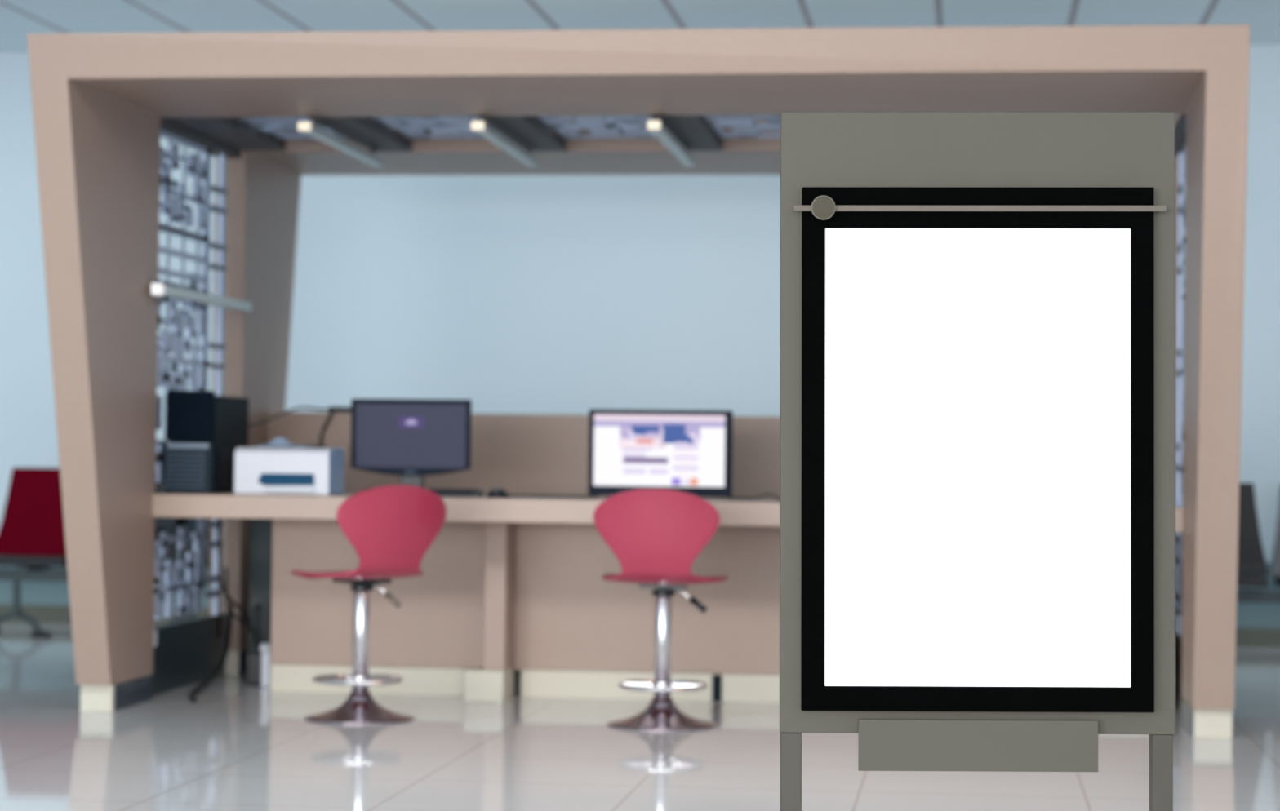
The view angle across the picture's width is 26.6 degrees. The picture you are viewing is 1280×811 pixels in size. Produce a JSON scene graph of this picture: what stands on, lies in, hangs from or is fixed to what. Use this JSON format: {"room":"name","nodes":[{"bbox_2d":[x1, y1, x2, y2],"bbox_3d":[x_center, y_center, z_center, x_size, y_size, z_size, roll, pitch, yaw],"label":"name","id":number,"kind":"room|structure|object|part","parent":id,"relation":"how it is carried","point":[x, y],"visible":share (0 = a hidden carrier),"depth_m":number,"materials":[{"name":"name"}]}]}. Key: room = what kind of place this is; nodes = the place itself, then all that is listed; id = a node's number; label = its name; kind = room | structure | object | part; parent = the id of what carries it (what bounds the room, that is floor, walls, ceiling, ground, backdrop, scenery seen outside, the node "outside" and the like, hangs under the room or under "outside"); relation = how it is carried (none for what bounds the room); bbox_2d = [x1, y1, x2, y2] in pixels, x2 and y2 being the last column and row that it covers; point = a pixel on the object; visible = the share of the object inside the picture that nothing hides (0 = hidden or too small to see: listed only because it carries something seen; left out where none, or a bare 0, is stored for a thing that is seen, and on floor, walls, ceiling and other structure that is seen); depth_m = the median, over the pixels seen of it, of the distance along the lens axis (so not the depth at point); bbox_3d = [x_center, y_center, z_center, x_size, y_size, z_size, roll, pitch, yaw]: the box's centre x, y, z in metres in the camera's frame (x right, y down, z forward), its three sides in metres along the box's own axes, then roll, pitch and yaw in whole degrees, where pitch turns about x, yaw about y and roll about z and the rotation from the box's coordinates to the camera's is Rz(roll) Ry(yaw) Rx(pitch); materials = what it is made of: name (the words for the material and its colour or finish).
{"room":"airport waiting area","nodes":[
{"label":"airport waiting area","id":0,"kind":"room"},
{"bbox_2d":[0,44,1279,562],"bbox_3d":[0.627,-0.323,13.803,17.100,3.000,0.100,1,-1,7],"label":"wall","id":1,"kind":"structure","parent":0,"point":[508,295],"depth_m":13.90,"materials":[{"name":"blue paint"}]},
{"bbox_2d":[0,562,1279,628],"bbox_3d":[0.606,0.918,13.727,17.100,0.325,0.012,1,-1,7],"label":"trim","id":2,"kind":"structure","parent":1,"relation":"attached to","point":[1260,615],"depth_m":14.10,"materials":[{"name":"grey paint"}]},
{"bbox_2d":[0,604,1279,648],"bbox_3d":[0.604,1.128,13.722,17.100,0.095,0.015,1,-1,7],"label":"baseboard","id":3,"kind":"structure","parent":1,"relation":"attached to","point":[41,614],"depth_m":14.09,"materials":[{"name":"grey"}]},
{"bbox_2d":[0,622,1279,810],"bbox_3d":[-0.829,1.013,1.957,17.100,0.100,23.720,1,-1,7],"label":"floor","id":4,"kind":"structure","parent":0,"point":[241,746],"depth_m":8.23,"materials":[{"name":"grey tile"}]},
{"bbox_2d":[0,467,210,638],"bbox_3d":[-3.296,0.714,13.288,2.655,0.820,0.565,1,-1,7],"label":"chair","id":5,"kind":"object","parent":4,"relation":"on","point":[33,539],"visible":0.45,"depth_m":13.43,"materials":[{"name":"red fabric"}]},
{"bbox_3d":[-3.125,1.050,13.281,0.188,0.109,0.039,0,-1,38],"label":"leg","id":6,"kind":"part","parent":5,"relation":"part of","materials":[{"name":"grey metal"}]},
{"bbox_3d":[-2.980,1.050,13.177,0.188,0.109,0.039,0,-1,38],"label":"leg","id":7,"kind":"part","parent":5,"relation":"part of","materials":[{"name":"grey metal"}]},
{"bbox_3d":[-2.929,0.529,13.460,0.568,0.435,0.143,1,-1,7],"label":"backrest","id":8,"kind":"part","parent":5,"relation":"part of","materials":[{"name":"red fabric"}]},
{"bbox_3d":[-2.965,0.759,13.179,0.538,0.055,0.429,1,-1,7],"label":"seat","id":9,"kind":"part","parent":5,"relation":"part of","materials":[{"name":"black fabric"}]},
{"bbox_3d":[-2.261,1.059,13.175,0.188,0.109,0.039,0,-1,38],"label":"leg","id":10,"kind":"part","parent":5,"relation":"part of","materials":[{"name":"grey metal"}]},
{"bbox_3d":[-2.333,0.534,13.387,0.568,0.435,0.143,1,-1,7],"label":"backrest","id":11,"kind":"part","parent":5,"relation":"part of","materials":[{"name":"fabric"}]},
{"bbox_3d":[-2.370,0.764,13.106,0.538,0.055,0.429,1,-1,7],"label":"seat","id":12,"kind":"part","parent":5,"relation":"part of","materials":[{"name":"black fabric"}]},
{"bbox_3d":[-2.116,1.058,13.072,0.188,0.109,0.039,0,-1,38],"label":"leg","id":13,"kind":"part","parent":5,"relation":"part of","materials":[{"name":"grey metal"}]},
{"bbox_2d":[151,117,241,695],"bbox_3d":[-1.778,-0.004,10.584,0.100,2.200,1.160,1,-1,7],"label":"lattice screen","id":14,"kind":"object","parent":4,"relation":"on","point":[184,653],"visible":0.63,"depth_m":10.61,"materials":[{"name":"black metal"}]},
{"bbox_3d":[-1.789,0.971,10.568,0.024,0.250,1.160,1,-1,7],"label":"kick panel","id":15,"kind":"part","parent":14,"relation":"part of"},
{"bbox_2d":[151,283,251,311],"bbox_3d":[-1.720,-0.412,10.428,0.125,0.042,1.250,1,-1,7],"label":"light bar","id":16,"kind":"object","parent":14,"relation":"attached to","point":[157,289],"visible":1,"depth_m":10.30,"materials":[{"name":"metal"}]},
{"bbox_3d":[-1.766,-1.069,10.602,0.100,0.070,1.160,1,-1,7],"label":"rail","id":17,"kind":"part","parent":14,"relation":"part of","materials":[{"name":"grey metal"}]},
{"bbox_3d":[-1.720,-0.045,11.061,0.024,2.000,0.050,1,-1,7],"label":"rail","id":18,"kind":"part","parent":14,"relation":"part of","materials":[{"name":"white metal"}]},
{"bbox_2d":[188,604,233,703],"bbox_3d":[-1.657,0.942,10.372,0.063,0.306,1.003,1,-1,-1],"label":"cable","id":19,"kind":"object","parent":4,"relation":"on","point":[192,695],"visible":1,"depth_m":10.67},
{"bbox_2d":[245,643,271,686],"bbox_3d":[-1.475,1.021,10.670,0.150,0.160,0.160,1,-1,7],"label":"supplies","id":20,"kind":"object","parent":4,"relation":"on","point":[258,663],"visible":0.69,"depth_m":10.63,"materials":[{"name":"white plastic"}]},
{"bbox_2d":[248,518,272,652],"bbox_3d":[-1.369,0.762,11.216,0.516,0.700,0.020,1,-1,7],"label":"board","id":21,"kind":"object","parent":4,"relation":"on","point":[260,538],"visible":0.07,"depth_m":11.23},
{"bbox_2d":[291,484,446,724],"bbox_3d":[-0.947,0.678,9.340,0.430,0.815,0.469,1,-1,-35],"label":"bar stool","id":22,"kind":"object","parent":4,"relation":"on","point":[390,529],"visible":1,"depth_m":9.22,"materials":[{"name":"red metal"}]},
{"bbox_3d":[-0.972,0.585,9.379,0.430,0.047,0.379,1,-1,-35],"label":"seat","id":23,"kind":"part","parent":22,"relation":"part of","materials":[{"name":"red plastic"}]},
{"bbox_3d":[-0.963,0.621,9.365,0.150,0.039,0.150,1,-1,-35],"label":"seat mount","id":24,"kind":"part","parent":22,"relation":"part of","materials":[{"name":"black plastic"}]},
{"bbox_3d":[-0.903,0.632,9.323,0.088,0.044,0.010,0,-1,35],"label":"lever","id":25,"kind":"part","parent":22,"relation":"part of","materials":[{"name":"silver metal"}]},
{"bbox_3d":[-0.839,0.424,9.194,0.428,0.309,0.102,1,-1,-35],"label":"backrest","id":26,"kind":"part","parent":22,"relation":"part of","materials":[{"name":"red plastic"}]},
{"bbox_2d":[266,412,779,671],"bbox_3d":[0.253,0.588,11.344,3.728,1.088,0.040,1,-1,7],"label":"wall","id":27,"kind":"structure","parent":4,"relation":"on","point":[542,455],"depth_m":11.42,"materials":[{"name":"beige laminate"}]},
{"bbox_2d":[248,406,328,426],"bbox_3d":[-1.454,0.046,11.096,0.057,0.096,0.938,0,-1,13],"label":"cable","id":28,"kind":"object","parent":27,"relation":"on","point":[299,407],"visible":1,"depth_m":11.14,"materials":[{"name":"black plastic"}]},
{"bbox_2d":[318,409,333,446],"bbox_3d":[-1.344,0.561,11.465,0.064,1.087,0.068,1,-1,7],"label":"cable","id":29,"kind":"object","parent":27,"relation":"attached to","point":[331,411],"visible":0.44,"depth_m":11.49,"materials":[{"name":"black plastic"}]},
{"bbox_2d":[328,406,351,413],"bbox_3d":[-1.269,0.011,11.539,0.110,0.035,0.080,1,-1,7],"label":"router","id":30,"kind":"object","parent":27,"relation":"on","point":[335,409],"visible":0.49,"depth_m":11.50,"materials":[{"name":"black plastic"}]},
{"bbox_3d":[0.254,0.538,11.345,3.728,0.988,0.040,1,-1,7],"label":"panel","id":31,"kind":"part","parent":27,"relation":"part of","materials":[{"name":"beige laminate"}]},
{"bbox_2d":[26,24,1249,738],"bbox_3d":[0.006,-0.075,9.225,3.994,2.337,1.089,1,-1,7],"label":"frame","id":32,"kind":"object","parent":4,"relation":"on","point":[100,101],"visible":1,"depth_m":9.04,"materials":[{"name":"beige laminate"}]},
{"bbox_3d":[-1.826,1.036,9.753,0.003,0.093,0.432,1,-1,7],"label":"plate","id":33,"kind":"part","parent":32,"relation":"part of","materials":[{"name":"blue metal"}]},
{"bbox_2d":[166,114,1175,151],"bbox_3d":[0.149,-1.086,10.364,3.730,0.090,1.170,1,-1,7],"label":"ceiling panel","id":34,"kind":"object","parent":32,"relation":"attached to","point":[538,133],"visible":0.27,"depth_m":10.56,"materials":[{"name":"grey metal"}]},
{"bbox_2d":[297,118,383,167],"bbox_3d":[-1.145,-1.022,10.452,0.046,0.066,1.265,1,-1,7],"label":"light bar","id":35,"kind":"object","parent":34,"relation":"attached to","point":[313,130],"visible":1,"depth_m":10.31,"materials":[{"name":"metal"}]},
{"bbox_2d":[471,117,538,166],"bbox_3d":[-0.510,-1.016,10.375,0.046,0.066,1.265,1,-1,7],"label":"light bar","id":36,"kind":"object","parent":34,"relation":"attached to","point":[482,128],"visible":1,"depth_m":10.24,"materials":[{"name":"metal"}]},
{"bbox_2d":[647,117,694,166],"bbox_3d":[0.126,-1.010,10.297,0.046,0.066,1.265,1,-1,7],"label":"light bar","id":37,"kind":"object","parent":34,"relation":"attached to","point":[656,128],"visible":1,"depth_m":10.13,"materials":[{"name":"metal"}]},
{"bbox_3d":[1.879,1.070,9.301,0.003,0.093,0.432,1,-1,7],"label":"plate","id":38,"kind":"part","parent":32,"relation":"part of","materials":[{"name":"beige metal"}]},
{"bbox_2d":[593,488,728,731],"bbox_3d":[0.076,0.688,9.228,0.430,0.815,0.469,1,-1,8],"label":"bar stool","id":39,"kind":"object","parent":4,"relation":"on","point":[655,536],"visible":1,"depth_m":9.06,"materials":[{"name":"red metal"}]},
{"bbox_3d":[0.053,0.432,9.051,0.428,0.309,0.102,1,-1,8],"label":"backrest","id":40,"kind":"part","parent":39,"relation":"part of","materials":[{"name":"red plastic"}]},
{"bbox_3d":[0.080,0.631,9.258,0.150,0.039,0.150,1,-1,8],"label":"seat mount","id":41,"kind":"part","parent":39,"relation":"part of","materials":[{"name":"black plastic"}]},
{"bbox_3d":[0.083,0.595,9.274,0.430,0.047,0.379,1,-1,8],"label":"seat","id":42,"kind":"part","parent":39,"relation":"part of","materials":[{"name":"red plastic"}]},
{"bbox_3d":[0.142,0.642,9.218,0.088,0.044,0.010,0,-1,33],"label":"lever","id":43,"kind":"part","parent":39,"relation":"part of","materials":[{"name":"silver metal"}]},
{"bbox_2d":[151,492,1183,702],"bbox_3d":[0.102,0.730,10.110,3.730,0.760,0.800,1,-1,7],"label":"counter","id":44,"kind":"object","parent":4,"relation":"on","point":[506,584],"depth_m":10.24,"materials":[{"name":"laminate"}]},
{"bbox_2d":[164,391,248,493],"bbox_3d":[-1.660,0.141,10.379,0.190,0.385,0.514,1,-1,7],"label":"computer tower","id":45,"kind":"object","parent":44,"relation":"on","point":[204,430],"visible":0.98,"depth_m":10.14,"materials":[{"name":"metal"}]},
{"bbox_2d":[166,451,204,489],"bbox_3d":[-1.703,0.242,10.129,0.143,0.143,0.008,1,-1,7],"label":"vent grille","id":46,"kind":"object","parent":45,"relation":"attached to","point":[184,469],"depth_m":10.13,"materials":[{"name":"black metal"}]},
{"bbox_2d":[217,518,257,646],"bbox_3d":[-1.608,0.763,10.937,0.067,0.662,0.466,0,-1,14],"label":"cable","id":47,"kind":"object","parent":44,"relation":"hanging from","point":[224,591],"visible":0.84,"depth_m":10.76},
{"bbox_2d":[224,567,261,650],"bbox_3d":[-1.588,0.829,10.854,0.200,0.358,0.122,1,-1,-36],"label":"cable","id":48,"kind":"object","parent":47,"relation":"attached to","point":[257,606],"visible":0.9,"depth_m":10.84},
{"bbox_2d":[234,437,344,495],"bbox_3d":[-1.327,0.228,10.229,0.364,0.213,0.268,1,-1,7],"label":"printer","id":49,"kind":"object","parent":44,"relation":"on","point":[279,466],"visible":1,"depth_m":10.12,"materials":[{"name":"white plastic"}]},
{"bbox_2d":[264,487,315,492],"bbox_3d":[-1.308,0.313,10.099,0.190,0.015,0.018,1,-1,7],"label":"tray","id":50,"kind":"object","parent":49,"relation":"on","point":[266,489],"depth_m":10.09,"materials":[{"name":"white plastic"}]},
{"bbox_3d":[-0.982,0.713,10.348,0.869,0.572,0.030,1,-1,7],"label":"panel","id":51,"kind":"part","parent":44,"relation":"part of","materials":[{"name":"beige laminate"}]},
{"bbox_2d":[350,399,471,488],"bbox_3d":[-0.873,0.159,10.360,0.468,0.366,0.240,1,-1,7],"label":"monitor","id":52,"kind":"object","parent":44,"relation":"on","point":[411,440],"visible":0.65,"depth_m":10.33,"materials":[{"name":"black plastic"}]},
{"bbox_2d":[362,488,483,497],"bbox_3d":[-0.818,0.325,10.099,0.450,0.027,0.139,1,-1,7],"label":"keyboard","id":53,"kind":"object","parent":44,"relation":"on","point":[440,492],"visible":0.41,"depth_m":10.03,"materials":[{"name":"black plastic"}]},
{"bbox_2d":[486,488,509,497],"bbox_3d":[-0.523,0.322,9.972,0.084,0.034,0.110,1,-1,7],"label":"mouse","id":54,"kind":"object","parent":44,"relation":"on","point":[495,493],"visible":1,"depth_m":9.93,"materials":[{"name":"black plastic"}]},
{"bbox_3d":[-0.525,0.709,10.177,0.080,0.560,0.240,1,-1,7],"label":"support post","id":55,"kind":"part","parent":44,"relation":"part of","materials":[{"name":"beige laminate"}]},
{"bbox_2d":[509,494,598,497],"bbox_3d":[-0.347,0.340,10.181,0.435,0.009,0.145,1,-1,-23],"label":"cable","id":56,"kind":"object","parent":44,"relation":"on","point":[510,495],"visible":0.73,"depth_m":10.19,"materials":[{"name":"black plastic"}]},
{"bbox_3d":[0.742,0.729,10.138,2.445,0.572,0.030,1,-1,7],"label":"panel","id":57,"kind":"part","parent":44,"relation":"part of","materials":[{"name":"beige laminate"}]},
{"bbox_2d":[587,409,733,497],"bbox_3d":[0.078,0.184,10.244,0.544,0.333,0.120,1,-1,7],"label":"monitor","id":58,"kind":"object","parent":44,"relation":"on","point":[688,451],"visible":0.87,"depth_m":10.21,"materials":[{"name":"black plastic"}]},
{"bbox_2d":[151,492,1183,532],"bbox_3d":[0.105,0.392,10.116,3.730,0.085,0.800,1,-1,7],"label":"countertop","id":59,"kind":"structure","parent":44,"relation":"on","point":[758,512],"depth_m":9.81,"materials":[{"name":"laminate"}]},
{"bbox_2d":[728,493,779,499],"bbox_3d":[0.478,0.341,10.091,0.384,0.024,0.103,0,-1,30],"label":"cable","id":60,"kind":"object","parent":44,"relation":"on","point":[766,495],"visible":0.69,"depth_m":10.16,"materials":[{"name":"black plastic"}]},
{"bbox_2d":[209,113,1182,674],"bbox_3d":[0.274,-0.029,11.422,3.994,2.325,0.979,1,-1,7],"label":"frame","id":61,"kind":"object","parent":4,"relation":"on","point":[264,187],"visible":0.22,"depth_m":11.30,"materials":[{"name":"beige laminate"}]},
{"bbox_3d":[-1.627,1.065,11.390,0.003,0.093,0.434,1,-1,7],"label":"plate","id":62,"kind":"part","parent":61,"relation":"part of","materials":[{"name":"black metal"}]},
{"bbox_2d":[779,111,1174,810],"bbox_3d":[0.618,0.246,4.978,0.739,1.571,0.300,0,-1,1],"label":"signboard","id":63,"kind":"object","parent":4,"relation":"on","point":[977,381],"visible":1,"depth_m":4.93,"materials":[{"name":"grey metal"}]},
{"bbox_3d":[0.277,0.809,4.977,0.038,0.416,0.038,0,-1,1],"label":"leg","id":64,"kind":"part","parent":63,"relation":"part of","materials":[{"name":"grey metal"}]},
{"bbox_3d":[0.334,-0.360,4.921,0.044,0.044,0.007,0,-1,1],"label":"knob","id":65,"kind":"part","parent":63,"relation":"part of","materials":[{"name":"silver metal"}]},
{"bbox_3d":[0.334,-0.360,4.917,0.041,0.041,0.002,0,-1,1],"label":"knob","id":66,"kind":"part","parent":63,"relation":"part of","materials":[{"name":"metal"}]},
{"bbox_2d":[800,186,1154,712],"bbox_3d":[0.616,0.080,4.946,0.648,0.962,0.030,1,-1,1],"label":"poster","id":67,"kind":"object","parent":63,"relation":"attached to","point":[977,363],"depth_m":4.93,"materials":[{"name":"white paper"}]},
{"bbox_3d":[0.616,0.620,4.928,0.436,0.093,0.006,0,-1,1],"label":"label plate","id":68,"kind":"part","parent":63,"relation":"part of","materials":[{"name":"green metal"}]},
{"bbox_3d":[0.619,-0.359,4.924,0.677,0.011,0.008,0,-1,1],"label":"rod","id":69,"kind":"part","parent":63,"relation":"part of","materials":[{"name":"silver metal"}]},
{"bbox_3d":[0.956,0.814,4.962,0.038,0.422,0.038,0,-1,1],"label":"leg","id":70,"kind":"part","parent":63,"relation":"part of","materials":[{"name":"grey metal"}]},
{"bbox_2d":[1174,113,1186,706],"bbox_3d":[2.053,0.032,10.117,0.100,2.200,1.160,1,-1,7],"label":"lattice screen","id":71,"kind":"object","parent":4,"relation":"on","point":[1180,126],"visible":0.09,"depth_m":10.51,"materials":[{"name":"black metal"}]},
{"bbox_3d":[2.042,1.007,10.101,0.024,0.250,1.160,1,-1,7],"label":"kick panel","id":72,"kind":"part","parent":71,"relation":"part of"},
{"bbox_3d":[2.112,-0.009,10.594,0.024,2.000,0.050,1,-1,7],"label":"rail","id":73,"kind":"part","parent":71,"relation":"part of","materials":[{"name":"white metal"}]},
{"bbox_3d":[2.066,-1.033,10.135,0.100,0.070,1.160,1,-1,7],"label":"rail","id":74,"kind":"part","parent":71,"relation":"part of","materials":[{"name":"grey metal"}]},
{"bbox_2d":[1236,483,1279,603],"bbox_3d":[3.640,0.779,12.443,2.569,0.820,0.565,1,-1,7],"label":"chair","id":75,"kind":"object","parent":4,"relation":"on","point":[1252,570],"visible":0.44,"depth_m":12.71,"materials":[{"name":"black fabric"}]},
{"bbox_3d":[2.638,0.811,12.496,0.538,0.055,0.429,1,-1,7],"label":"seat","id":76,"kind":"part","parent":75,"relation":"part of","materials":[{"name":"black fabric"}]},
{"bbox_3d":[2.675,0.581,12.777,0.568,0.435,0.143,1,-1,7],"label":"backrest","id":77,"kind":"part","parent":75,"relation":"part of","materials":[{"name":"black fabric"}]},
{"bbox_3d":[3.245,0.586,12.707,0.568,0.435,0.143,1,-1,7],"label":"backrest","id":78,"kind":"part","parent":75,"relation":"part of","materials":[{"name":"grey fabric"}]},
{"bbox_3d":[3.209,0.816,12.427,0.538,0.055,0.429,1,-1,7],"label":"seat","id":79,"kind":"part","parent":75,"relation":"part of","materials":[{"name":"black fabric"}]},
{"bbox_2d":[0,0,1279,53],"bbox_3d":[-0.788,-2.085,2.058,17.100,0.100,23.820,1,-1,7],"label":"ceiling","id":80,"kind":"structure","parent":0,"point":[18,18],"depth_m":12.76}
]}

